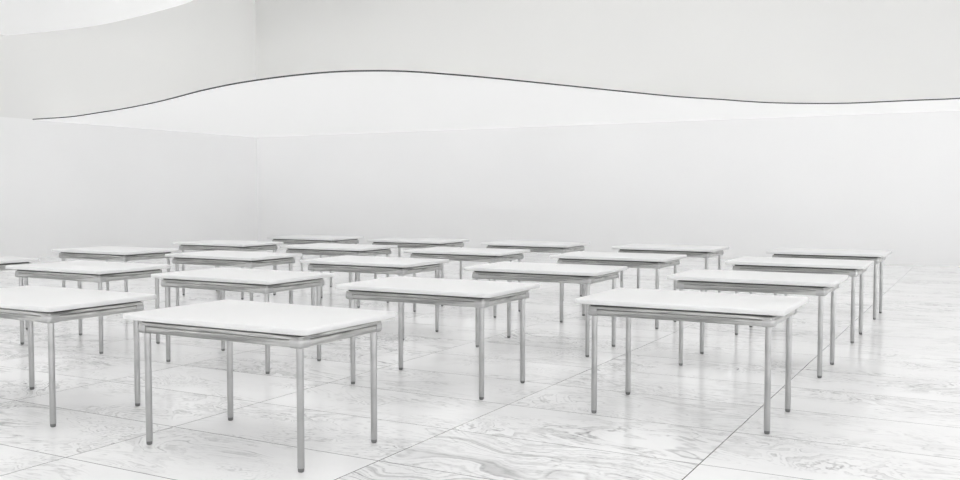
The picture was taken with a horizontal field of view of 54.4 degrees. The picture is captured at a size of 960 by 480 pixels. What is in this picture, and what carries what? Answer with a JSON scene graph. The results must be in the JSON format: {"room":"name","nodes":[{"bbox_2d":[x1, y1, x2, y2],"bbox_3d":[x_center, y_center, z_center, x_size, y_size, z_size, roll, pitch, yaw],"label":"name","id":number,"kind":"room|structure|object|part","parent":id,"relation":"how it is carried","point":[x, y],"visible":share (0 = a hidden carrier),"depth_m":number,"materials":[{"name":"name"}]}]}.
{"room":"classroom","nodes":[
{"label":"classroom","id":0,"kind":"room"},
{"bbox_2d":[0,0,192,35],"bbox_3d":[-13.105,-4.048,7.994,8.550,0.100,25.758,2,3,29],"label":"ceiling","id":1,"kind":"structure","parent":0,"point":[17,17],"depth_m":18.51,"materials":[{"name":"white paint"}]},
{"bbox_2d":[0,0,257,257],"bbox_3d":[-15.055,-3.774,13.666,0.300,9.200,33.800,2,3,29],"label":"wall","id":2,"kind":"structure","parent":0,"point":[63,184],"depth_m":24.07,"materials":[{"name":"white paint"}]},
{"bbox_2d":[0,244,959,479],"bbox_3d":[0.233,1.284,5.699,35.000,0.120,34.100,2,3,29],"label":"floor","id":3,"kind":"structure","parent":0,"point":[887,407],"depth_m":6.88,"materials":[{"name":"white stone"}]},
{"bbox_2d":[0,256,38,329],"bbox_3d":[-5.702,0.599,10.336,1.388,0.793,0.882,2,3,29],"label":"table","id":4,"kind":"object","parent":3,"relation":"on","point":[4,260],"visible":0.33,"depth_m":10.24,"materials":[{"name":"white laminate"}]},
{"bbox_3d":[-5.702,0.277,10.320,1.247,0.080,0.771,2,3,29],"label":"rail","id":5,"kind":"part","parent":4,"relation":"part of","materials":[{"name":"grey metal"}]},
{"bbox_3d":[-5.029,0.622,10.358,0.039,0.702,0.039,2,3,29],"label":"leg","id":6,"kind":"part","parent":4,"relation":"part of","materials":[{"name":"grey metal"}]},
{"bbox_2d":[0,285,155,426],"bbox_3d":[-3.103,0.783,6.591,1.388,0.793,0.882,2,3,29],"label":"table","id":7,"kind":"object","parent":3,"relation":"on","point":[49,305],"visible":1,"depth_m":6.29,"materials":[{"name":"white laminate"}]},
{"bbox_3d":[-3.448,0.778,7.169,0.039,0.702,0.039,2,3,29],"label":"leg","id":8,"kind":"part","parent":7,"relation":"part of","materials":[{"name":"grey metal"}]},
{"bbox_3d":[-2.758,0.834,6.015,0.039,0.702,0.039,2,3,29],"label":"leg","id":9,"kind":"part","parent":7,"relation":"part of","materials":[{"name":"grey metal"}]},
{"bbox_3d":[-3.103,0.461,6.575,1.247,0.080,0.771,2,3,29],"label":"rail","id":10,"kind":"part","parent":7,"relation":"part of","materials":[{"name":"grey metal"}]},
{"bbox_3d":[-2.430,0.805,6.613,0.039,0.702,0.039,2,3,29],"label":"leg","id":11,"kind":"part","parent":7,"relation":"part of","materials":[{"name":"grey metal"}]},
{"bbox_2d":[5,260,170,353],"bbox_3d":[-3.913,0.648,9.357,1.388,0.793,0.882,2,3,29],"label":"table","id":12,"kind":"object","parent":3,"relation":"on","point":[77,270],"visible":0.9,"depth_m":9.10,"materials":[{"name":"white laminate"}]},
{"bbox_3d":[-4.585,0.672,9.338,0.039,0.702,0.039,2,3,29],"label":"leg","id":13,"kind":"part","parent":12,"relation":"part of","materials":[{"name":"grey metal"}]},
{"bbox_3d":[-4.257,0.643,9.935,0.039,0.702,0.039,2,3,29],"label":"leg","id":14,"kind":"part","parent":12,"relation":"part of","materials":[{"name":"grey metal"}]},
{"bbox_3d":[-3.912,0.326,9.341,1.247,0.080,0.771,2,3,29],"label":"rail","id":15,"kind":"part","parent":12,"relation":"part of","materials":[{"name":"grey metal"}]},
{"bbox_3d":[-3.568,0.699,8.781,0.039,0.702,0.039,2,3,29],"label":"leg","id":16,"kind":"part","parent":12,"relation":"part of","materials":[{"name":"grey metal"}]},
{"bbox_3d":[-3.240,0.670,9.379,0.039,0.702,0.039,2,3,29],"label":"leg","id":17,"kind":"part","parent":12,"relation":"part of","materials":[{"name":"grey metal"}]},
{"bbox_2d":[52,246,178,306],"bbox_3d":[-4.722,0.512,12.123,1.388,0.793,0.882,2,3,29],"label":"table","id":18,"kind":"object","parent":3,"relation":"on","point":[114,253],"visible":0.65,"depth_m":11.83,"materials":[{"name":"white laminate"}]},
{"bbox_3d":[-5.394,0.536,12.104,0.039,0.702,0.039,2,3,29],"label":"leg","id":19,"kind":"part","parent":18,"relation":"part of","materials":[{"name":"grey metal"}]},
{"bbox_3d":[-5.067,0.507,12.701,0.039,0.702,0.039,2,3,29],"label":"leg","id":20,"kind":"part","parent":18,"relation":"part of","materials":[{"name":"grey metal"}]},
{"bbox_3d":[-4.722,0.190,12.108,1.247,0.080,0.771,2,3,29],"label":"rail","id":21,"kind":"part","parent":18,"relation":"part of","materials":[{"name":"grey metal"}]},
{"bbox_3d":[-4.377,0.564,11.547,0.039,0.702,0.039,2,3,29],"label":"leg","id":22,"kind":"part","parent":18,"relation":"part of","materials":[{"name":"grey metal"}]},
{"bbox_3d":[-4.050,0.535,12.145,0.039,0.702,0.039,2,3,29],"label":"leg","id":23,"kind":"part","parent":18,"relation":"part of","materials":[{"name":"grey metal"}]},
{"bbox_2d":[173,240,282,299],"bbox_3d":[-3.742,0.426,13.910,1.388,0.793,0.882,2,3,29],"label":"table","id":24,"kind":"object","parent":3,"relation":"on","point":[203,245],"visible":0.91,"depth_m":13.65,"materials":[{"name":"white laminate"}]},
{"bbox_3d":[-4.415,0.450,13.891,0.039,0.702,0.039,2,3,29],"label":"leg","id":25,"kind":"part","parent":24,"relation":"part of","materials":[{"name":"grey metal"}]},
{"bbox_3d":[-3.742,0.104,13.895,1.247,0.080,0.771,2,3,29],"label":"rail","id":26,"kind":"part","parent":24,"relation":"part of","materials":[{"name":"grey metal"}]},
{"bbox_2d":[165,250,301,305],"bbox_3d":[-2.933,0.561,11.144,1.388,0.793,0.882,2,3,29],"label":"table","id":27,"kind":"object","parent":3,"relation":"on","point":[218,258],"visible":0.7,"depth_m":10.89,"materials":[{"name":"white laminate"}]},
{"bbox_3d":[-3.605,0.585,11.125,0.039,0.702,0.039,2,3,29],"label":"leg","id":28,"kind":"part","parent":27,"relation":"part of","materials":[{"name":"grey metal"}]},
{"bbox_3d":[-3.277,0.556,11.722,0.039,0.702,0.039,2,3,29],"label":"leg","id":29,"kind":"part","parent":27,"relation":"part of","materials":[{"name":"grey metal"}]},
{"bbox_3d":[-2.932,0.239,11.129,1.247,0.080,0.771,2,3,29],"label":"rail","id":30,"kind":"part","parent":27,"relation":"part of","materials":[{"name":"grey metal"}]},
{"bbox_3d":[-2.588,0.612,10.568,0.039,0.702,0.039,2,3,29],"label":"leg","id":31,"kind":"part","parent":27,"relation":"part of","materials":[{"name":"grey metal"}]},
{"bbox_3d":[-2.260,0.583,11.166,0.039,0.702,0.039,2,3,29],"label":"leg","id":32,"kind":"part","parent":27,"relation":"part of","materials":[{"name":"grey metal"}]},
{"bbox_2d":[151,267,333,373],"bbox_3d":[-2.123,0.696,8.378,1.388,0.793,0.882,2,3,29],"label":"table","id":33,"kind":"object","parent":3,"relation":"on","point":[223,279],"visible":0.94,"depth_m":8.15,"materials":[{"name":"white laminate"}]},
{"bbox_3d":[-2.796,0.720,8.359,0.039,0.702,0.039,2,3,29],"label":"leg","id":34,"kind":"part","parent":33,"relation":"part of","materials":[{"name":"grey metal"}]},
{"bbox_3d":[-2.468,0.691,8.956,0.039,0.702,0.039,2,3,29],"label":"leg","id":35,"kind":"part","parent":33,"relation":"part of","materials":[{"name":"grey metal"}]},
{"bbox_3d":[-2.123,0.374,8.363,1.247,0.080,0.771,2,3,29],"label":"rail","id":36,"kind":"part","parent":33,"relation":"part of","materials":[{"name":"grey metal"}]},
{"bbox_3d":[-1.778,0.747,7.802,0.039,0.702,0.039,2,3,29],"label":"leg","id":37,"kind":"part","parent":33,"relation":"part of","materials":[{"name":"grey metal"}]},
{"bbox_3d":[-1.450,0.718,8.400,0.039,0.702,0.039,2,3,29],"label":"leg","id":38,"kind":"part","parent":33,"relation":"part of","materials":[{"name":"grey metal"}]},
{"bbox_2d":[123,299,395,472],"bbox_3d":[-1.313,0.831,5.612,1.388,0.793,0.882,2,3,29],"label":"table","id":39,"kind":"object","parent":3,"relation":"on","point":[299,327],"visible":1,"depth_m":5.39,"materials":[{"name":"white laminate"}]},
{"bbox_3d":[-1.986,0.855,5.593,0.039,0.702,0.039,2,3,29],"label":"leg","id":40,"kind":"part","parent":39,"relation":"part of","materials":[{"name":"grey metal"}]},
{"bbox_3d":[-1.658,0.826,6.190,0.039,0.702,0.039,2,3,29],"label":"leg","id":41,"kind":"part","parent":39,"relation":"part of","materials":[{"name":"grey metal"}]},
{"bbox_3d":[-1.313,0.509,5.596,1.247,0.080,0.771,2,3,29],"label":"rail","id":42,"kind":"part","parent":39,"relation":"part of","materials":[{"name":"grey metal"}]},
{"bbox_3d":[-0.969,0.882,5.036,0.039,0.702,0.039,2,3,29],"label":"leg","id":43,"kind":"part","parent":39,"relation":"part of","materials":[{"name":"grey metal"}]},
{"bbox_3d":[-0.641,0.853,5.634,0.039,0.702,0.039,2,3,29],"label":"leg","id":44,"kind":"part","parent":39,"relation":"part of","materials":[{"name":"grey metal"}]},
{"bbox_2d":[267,235,363,286],"bbox_3d":[-2.762,0.339,15.697,1.388,0.793,0.882,2,3,29],"label":"table","id":45,"kind":"object","parent":3,"relation":"on","point":[290,239],"visible":0.7,"depth_m":15.41,"materials":[{"name":"white laminate"}]},
{"bbox_3d":[-2.762,0.017,15.682,1.247,0.080,0.771,2,3,29],"label":"rail","id":46,"kind":"part","parent":45,"relation":"part of","materials":[{"name":"grey metal"}]},
{"bbox_2d":[280,243,397,307],"bbox_3d":[-1.952,0.474,12.931,1.388,0.793,0.882,2,3,29],"label":"table","id":47,"kind":"object","parent":3,"relation":"on","point":[327,249],"visible":0.86,"depth_m":12.65,"materials":[{"name":"white laminate"}]},
{"bbox_3d":[-2.297,0.469,13.509,0.039,0.702,0.039,2,3,29],"label":"leg","id":48,"kind":"part","parent":47,"relation":"part of","materials":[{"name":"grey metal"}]},
{"bbox_3d":[-1.952,0.152,12.916,1.247,0.080,0.771,2,3,29],"label":"rail","id":49,"kind":"part","parent":47,"relation":"part of","materials":[{"name":"grey metal"}]},
{"bbox_3d":[-1.608,0.525,12.355,0.039,0.702,0.039,2,3,29],"label":"leg","id":50,"kind":"part","parent":47,"relation":"part of","materials":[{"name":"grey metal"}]},
{"bbox_2d":[300,255,448,340],"bbox_3d":[-1.143,0.609,10.165,1.388,0.793,0.882,2,3,29],"label":"table","id":51,"kind":"object","parent":3,"relation":"on","point":[401,266],"visible":0.83,"depth_m":9.91,"materials":[{"name":"white laminate"}]},
{"bbox_3d":[-1.815,0.633,10.146,0.039,0.702,0.039,2,3,29],"label":"leg","id":52,"kind":"part","parent":51,"relation":"part of","materials":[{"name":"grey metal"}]},
{"bbox_3d":[-1.488,0.604,10.743,0.039,0.702,0.039,2,3,29],"label":"leg","id":53,"kind":"part","parent":51,"relation":"part of","materials":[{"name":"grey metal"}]},
{"bbox_3d":[-1.143,0.287,10.149,1.247,0.080,0.771,2,3,29],"label":"rail","id":54,"kind":"part","parent":51,"relation":"part of","materials":[{"name":"grey metal"}]},
{"bbox_3d":[-0.798,0.660,9.589,0.039,0.702,0.039,2,3,29],"label":"leg","id":55,"kind":"part","parent":51,"relation":"part of","materials":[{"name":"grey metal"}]},
{"bbox_3d":[-0.470,0.631,10.187,0.039,0.702,0.039,2,3,29],"label":"leg","id":56,"kind":"part","parent":51,"relation":"part of","materials":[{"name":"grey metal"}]},
{"bbox_2d":[367,237,469,278],"bbox_3d":[-0.972,0.387,14.718,1.388,0.793,0.882,2,3,29],"label":"table","id":57,"kind":"object","parent":3,"relation":"on","point":[401,242],"visible":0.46,"depth_m":14.42,"materials":[{"name":"white laminate"}]},
{"bbox_3d":[-0.972,0.065,14.703,1.247,0.080,0.771,2,3,29],"label":"rail","id":58,"kind":"part","parent":57,"relation":"part of","materials":[{"name":"grey metal"}]},
{"bbox_3d":[-0.300,0.410,14.740,0.039,0.702,0.039,2,3,29],"label":"leg","id":59,"kind":"part","parent":57,"relation":"part of","materials":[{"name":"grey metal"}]},
{"bbox_2d":[335,276,539,399],"bbox_3d":[-0.333,0.744,7.399,1.388,0.793,0.882,2,3,29],"label":"table","id":60,"kind":"object","parent":3,"relation":"on","point":[480,294],"visible":1,"depth_m":7.18,"materials":[{"name":"white laminate"}]},
{"bbox_3d":[-1.006,0.768,7.380,0.039,0.702,0.039,2,3,29],"label":"leg","id":61,"kind":"part","parent":60,"relation":"part of","materials":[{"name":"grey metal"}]},
{"bbox_3d":[-0.678,0.739,7.977,0.039,0.702,0.039,2,3,29],"label":"leg","id":62,"kind":"part","parent":60,"relation":"part of","materials":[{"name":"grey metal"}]},
{"bbox_3d":[-0.333,0.422,7.383,1.247,0.080,0.771,2,3,29],"label":"rail","id":63,"kind":"part","parent":60,"relation":"part of","materials":[{"name":"grey metal"}]},
{"bbox_3d":[0.011,0.795,6.823,0.039,0.702,0.039,2,3,29],"label":"leg","id":64,"kind":"part","parent":60,"relation":"part of","materials":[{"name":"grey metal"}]},
{"bbox_3d":[0.339,0.766,7.421,0.039,0.702,0.039,2,3,29],"label":"leg","id":65,"kind":"part","parent":60,"relation":"part of","materials":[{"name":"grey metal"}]},
{"bbox_2d":[404,247,529,317],"bbox_3d":[-0.163,0.522,11.952,1.388,0.793,0.882,2,3,29],"label":"table","id":66,"kind":"object","parent":3,"relation":"on","point":[493,255],"visible":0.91,"depth_m":11.66,"materials":[{"name":"white laminate"}]},
{"bbox_3d":[-0.835,0.546,11.933,0.039,0.702,0.039,2,3,29],"label":"leg","id":67,"kind":"part","parent":66,"relation":"part of","materials":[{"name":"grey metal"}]},
{"bbox_3d":[-0.508,0.517,12.530,0.039,0.702,0.039,2,3,29],"label":"leg","id":68,"kind":"part","parent":66,"relation":"part of","materials":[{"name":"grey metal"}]},
{"bbox_3d":[-0.163,0.200,11.937,1.247,0.080,0.771,2,3,29],"label":"rail","id":69,"kind":"part","parent":66,"relation":"part of","materials":[{"name":"grey metal"}]},
{"bbox_3d":[0.182,0.574,11.376,0.039,0.702,0.039,2,3,29],"label":"leg","id":70,"kind":"part","parent":66,"relation":"part of","materials":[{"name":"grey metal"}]},
{"bbox_3d":[0.510,0.545,11.974,0.039,0.702,0.039,2,3,29],"label":"leg","id":71,"kind":"part","parent":66,"relation":"part of","materials":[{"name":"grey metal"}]},
{"bbox_2d":[481,240,589,300],"bbox_3d":[0.817,0.435,13.739,1.388,0.793,0.882,2,3,29],"label":"table","id":72,"kind":"object","parent":3,"relation":"on","point":[533,246],"visible":0.72,"depth_m":13.45,"materials":[{"name":"white laminate"}]},
{"bbox_3d":[0.817,0.113,13.724,1.247,0.080,0.771,2,3,29],"label":"rail","id":73,"kind":"part","parent":72,"relation":"part of","materials":[{"name":"grey metal"}]},
{"bbox_2d":[463,261,627,356],"bbox_3d":[0.647,0.657,9.186,1.388,0.793,0.882,2,3,29],"label":"table","id":74,"kind":"object","parent":3,"relation":"on","point":[516,271],"visible":0.98,"depth_m":8.93,"materials":[{"name":"white laminate"}]},
{"bbox_3d":[-0.026,0.681,9.167,0.039,0.702,0.039,2,3,29],"label":"leg","id":75,"kind":"part","parent":74,"relation":"part of","materials":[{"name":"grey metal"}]},
{"bbox_3d":[0.302,0.652,9.764,0.039,0.702,0.039,2,3,29],"label":"leg","id":76,"kind":"part","parent":74,"relation":"part of","materials":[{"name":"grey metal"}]},
{"bbox_3d":[0.647,0.335,9.171,1.247,0.080,0.771,2,3,29],"label":"rail","id":77,"kind":"part","parent":74,"relation":"part of","materials":[{"name":"grey metal"}]},
{"bbox_3d":[0.991,0.709,8.610,0.039,0.702,0.039,2,3,29],"label":"leg","id":78,"kind":"part","parent":74,"relation":"part of","materials":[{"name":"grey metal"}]},
{"bbox_3d":[1.319,0.680,9.208,0.039,0.702,0.039,2,3,29],"label":"leg","id":79,"kind":"part","parent":74,"relation":"part of","materials":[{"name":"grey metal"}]},
{"bbox_2d":[550,251,686,328],"bbox_3d":[1.627,0.571,10.973,1.388,0.793,0.882,2,3,29],"label":"table","id":80,"kind":"object","parent":3,"relation":"on","point":[631,260],"visible":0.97,"depth_m":10.70,"materials":[{"name":"white laminate"}]},
{"bbox_3d":[0.954,0.595,10.954,0.039,0.702,0.039,2,3,29],"label":"leg","id":81,"kind":"part","parent":80,"relation":"part of","materials":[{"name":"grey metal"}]},
{"bbox_3d":[1.282,0.566,11.551,0.039,0.702,0.039,2,3,29],"label":"leg","id":82,"kind":"part","parent":80,"relation":"part of","materials":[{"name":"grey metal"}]},
{"bbox_3d":[1.627,0.248,10.958,1.247,0.080,0.771,2,3,29],"label":"rail","id":83,"kind":"part","parent":80,"relation":"part of","materials":[{"name":"grey metal"}]},
{"bbox_3d":[1.972,0.622,10.397,0.039,0.702,0.039,2,3,29],"label":"leg","id":84,"kind":"part","parent":80,"relation":"part of","materials":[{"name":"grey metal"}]},
{"bbox_3d":[2.299,0.593,10.995,0.039,0.702,0.039,2,3,29],"label":"leg","id":85,"kind":"part","parent":80,"relation":"part of","materials":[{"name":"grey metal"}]},
{"bbox_2d":[612,244,729,292],"bbox_3d":[2.607,0.484,12.760,1.388,0.793,0.882,2,3,29],"label":"table","id":86,"kind":"object","parent":3,"relation":"on","point":[699,251],"visible":0.66,"depth_m":12.49,"materials":[{"name":"white laminate"}]},
{"bbox_3d":[1.934,0.508,12.741,0.039,0.702,0.039,2,3,29],"label":"leg","id":87,"kind":"part","parent":86,"relation":"part of","materials":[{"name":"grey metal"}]},
{"bbox_3d":[2.262,0.479,13.338,0.039,0.702,0.039,2,3,29],"label":"leg","id":88,"kind":"part","parent":86,"relation":"part of","materials":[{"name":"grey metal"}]},
{"bbox_3d":[2.607,0.162,12.745,1.247,0.080,0.771,2,3,29],"label":"rail","id":89,"kind":"part","parent":86,"relation":"part of","materials":[{"name":"grey metal"}]},
{"bbox_3d":[2.951,0.535,12.184,0.039,0.702,0.039,2,3,29],"label":"leg","id":90,"kind":"part","parent":86,"relation":"part of","materials":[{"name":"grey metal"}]},
{"bbox_3d":[3.279,0.506,12.782,0.039,0.702,0.039,2,3,29],"label":"leg","id":91,"kind":"part","parent":86,"relation":"part of","materials":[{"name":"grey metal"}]},
{"bbox_2d":[575,288,808,433],"bbox_3d":[1.456,0.792,6.420,1.388,0.793,0.882,2,3,29],"label":"table","id":92,"kind":"object","parent":3,"relation":"on","point":[767,311],"visible":1,"depth_m":6.22,"materials":[{"name":"white laminate"}]},
{"bbox_3d":[0.784,0.816,6.401,0.039,0.702,0.039,2,3,29],"label":"leg","id":93,"kind":"part","parent":92,"relation":"part of","materials":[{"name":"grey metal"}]},
{"bbox_3d":[1.111,0.787,6.998,0.039,0.702,0.039,2,3,29],"label":"leg","id":94,"kind":"part","parent":92,"relation":"part of","materials":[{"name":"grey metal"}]},
{"bbox_3d":[1.456,0.470,6.404,1.247,0.080,0.771,2,3,29],"label":"rail","id":95,"kind":"part","parent":92,"relation":"part of","materials":[{"name":"grey metal"}]},
{"bbox_3d":[1.801,0.844,5.844,0.039,0.702,0.039,2,3,29],"label":"leg","id":96,"kind":"part","parent":92,"relation":"part of","materials":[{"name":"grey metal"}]},
{"bbox_3d":[2.129,0.815,6.442,0.039,0.702,0.039,2,3,29],"label":"leg","id":97,"kind":"part","parent":92,"relation":"part of","materials":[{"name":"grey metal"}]},
{"bbox_2d":[666,269,848,377],"bbox_3d":[2.436,0.706,8.207,1.388,0.793,0.882,2,3,29],"label":"table","id":98,"kind":"object","parent":3,"relation":"on","point":[820,285],"visible":1,"depth_m":7.97,"materials":[{"name":"white laminate"}]},
{"bbox_3d":[1.764,0.730,8.188,0.039,0.702,0.039,2,3,29],"label":"leg","id":99,"kind":"part","parent":98,"relation":"part of","materials":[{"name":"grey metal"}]},
{"bbox_3d":[2.091,0.701,8.785,0.039,0.702,0.039,2,3,29],"label":"leg","id":100,"kind":"part","parent":98,"relation":"part of","materials":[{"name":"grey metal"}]},
{"bbox_3d":[2.436,0.383,8.191,1.247,0.080,0.771,2,3,29],"label":"rail","id":101,"kind":"part","parent":98,"relation":"part of","materials":[{"name":"grey metal"}]},
{"bbox_3d":[2.781,0.757,7.631,0.039,0.702,0.039,2,3,29],"label":"leg","id":102,"kind":"part","parent":98,"relation":"part of","materials":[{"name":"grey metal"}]},
{"bbox_3d":[3.109,0.728,8.229,0.039,0.702,0.039,2,3,29],"label":"leg","id":103,"kind":"part","parent":98,"relation":"part of","materials":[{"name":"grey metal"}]},
{"bbox_2d":[725,256,873,342],"bbox_3d":[3.416,0.619,9.994,1.388,0.793,0.882,2,3,29],"label":"table","id":104,"kind":"object","parent":3,"relation":"on","point":[852,268],"visible":0.92,"depth_m":9.73,"materials":[{"name":"white laminate"}]},
{"bbox_3d":[2.744,0.643,9.975,0.039,0.702,0.039,2,3,29],"label":"leg","id":105,"kind":"part","parent":104,"relation":"part of","materials":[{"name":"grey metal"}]},
{"bbox_3d":[3.416,0.297,9.979,1.247,0.080,0.771,2,3,29],"label":"rail","id":106,"kind":"part","parent":104,"relation":"part of","materials":[{"name":"grey metal"}]},
{"bbox_3d":[3.761,0.670,9.418,0.039,0.702,0.039,2,3,29],"label":"leg","id":107,"kind":"part","parent":104,"relation":"part of","materials":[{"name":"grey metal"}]},
{"bbox_3d":[4.089,0.641,10.016,0.039,0.702,0.039,2,3,29],"label":"leg","id":108,"kind":"part","parent":104,"relation":"part of","materials":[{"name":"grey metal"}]},
{"bbox_2d":[766,248,891,319],"bbox_3d":[4.396,0.532,11.781,1.388,0.793,0.882,2,3,29],"label":"table","id":109,"kind":"object","parent":3,"relation":"on","point":[877,256],"visible":0.79,"depth_m":11.48,"materials":[{"name":"white laminate"}]},
{"bbox_3d":[4.396,0.210,11.766,1.247,0.080,0.771,2,3,29],"label":"rail","id":110,"kind":"part","parent":109,"relation":"part of","materials":[{"name":"grey metal"}]},
{"bbox_3d":[4.741,0.583,11.205,0.039,0.702,0.039,2,3,29],"label":"leg","id":111,"kind":"part","parent":109,"relation":"part of","materials":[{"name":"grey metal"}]},
{"bbox_3d":[5.069,0.554,11.803,0.039,0.702,0.039,2,3,29],"label":"leg","id":112,"kind":"part","parent":109,"relation":"part of","materials":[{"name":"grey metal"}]},
{"bbox_2d":[38,72,959,136],"bbox_3d":[5.770,-2.498,15.320,34.700,0.022,11.002,2,3,29],"label":"ceiling","id":113,"kind":"structure","parent":0,"point":[340,102],"depth_m":18.91,"materials":[{"name":"white paint"}]},
{"bbox_2d":[255,0,959,266],"bbox_3d":[8.353,-4.090,20.277,35.000,9.200,0.300,2,3,29],"label":"wall","id":114,"kind":"structure","parent":0,"point":[753,187],"depth_m":22.54,"materials":[{"name":"white paint"}]},
{"bbox_2d":[33,70,959,119],"bbox_3d":[5.653,-2.478,14.919,34.444,0.022,6.482,1,3,13],"label":"trim","id":115,"kind":"structure","parent":114,"relation":"attached to","point":[345,70],"depth_m":15.64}
]}

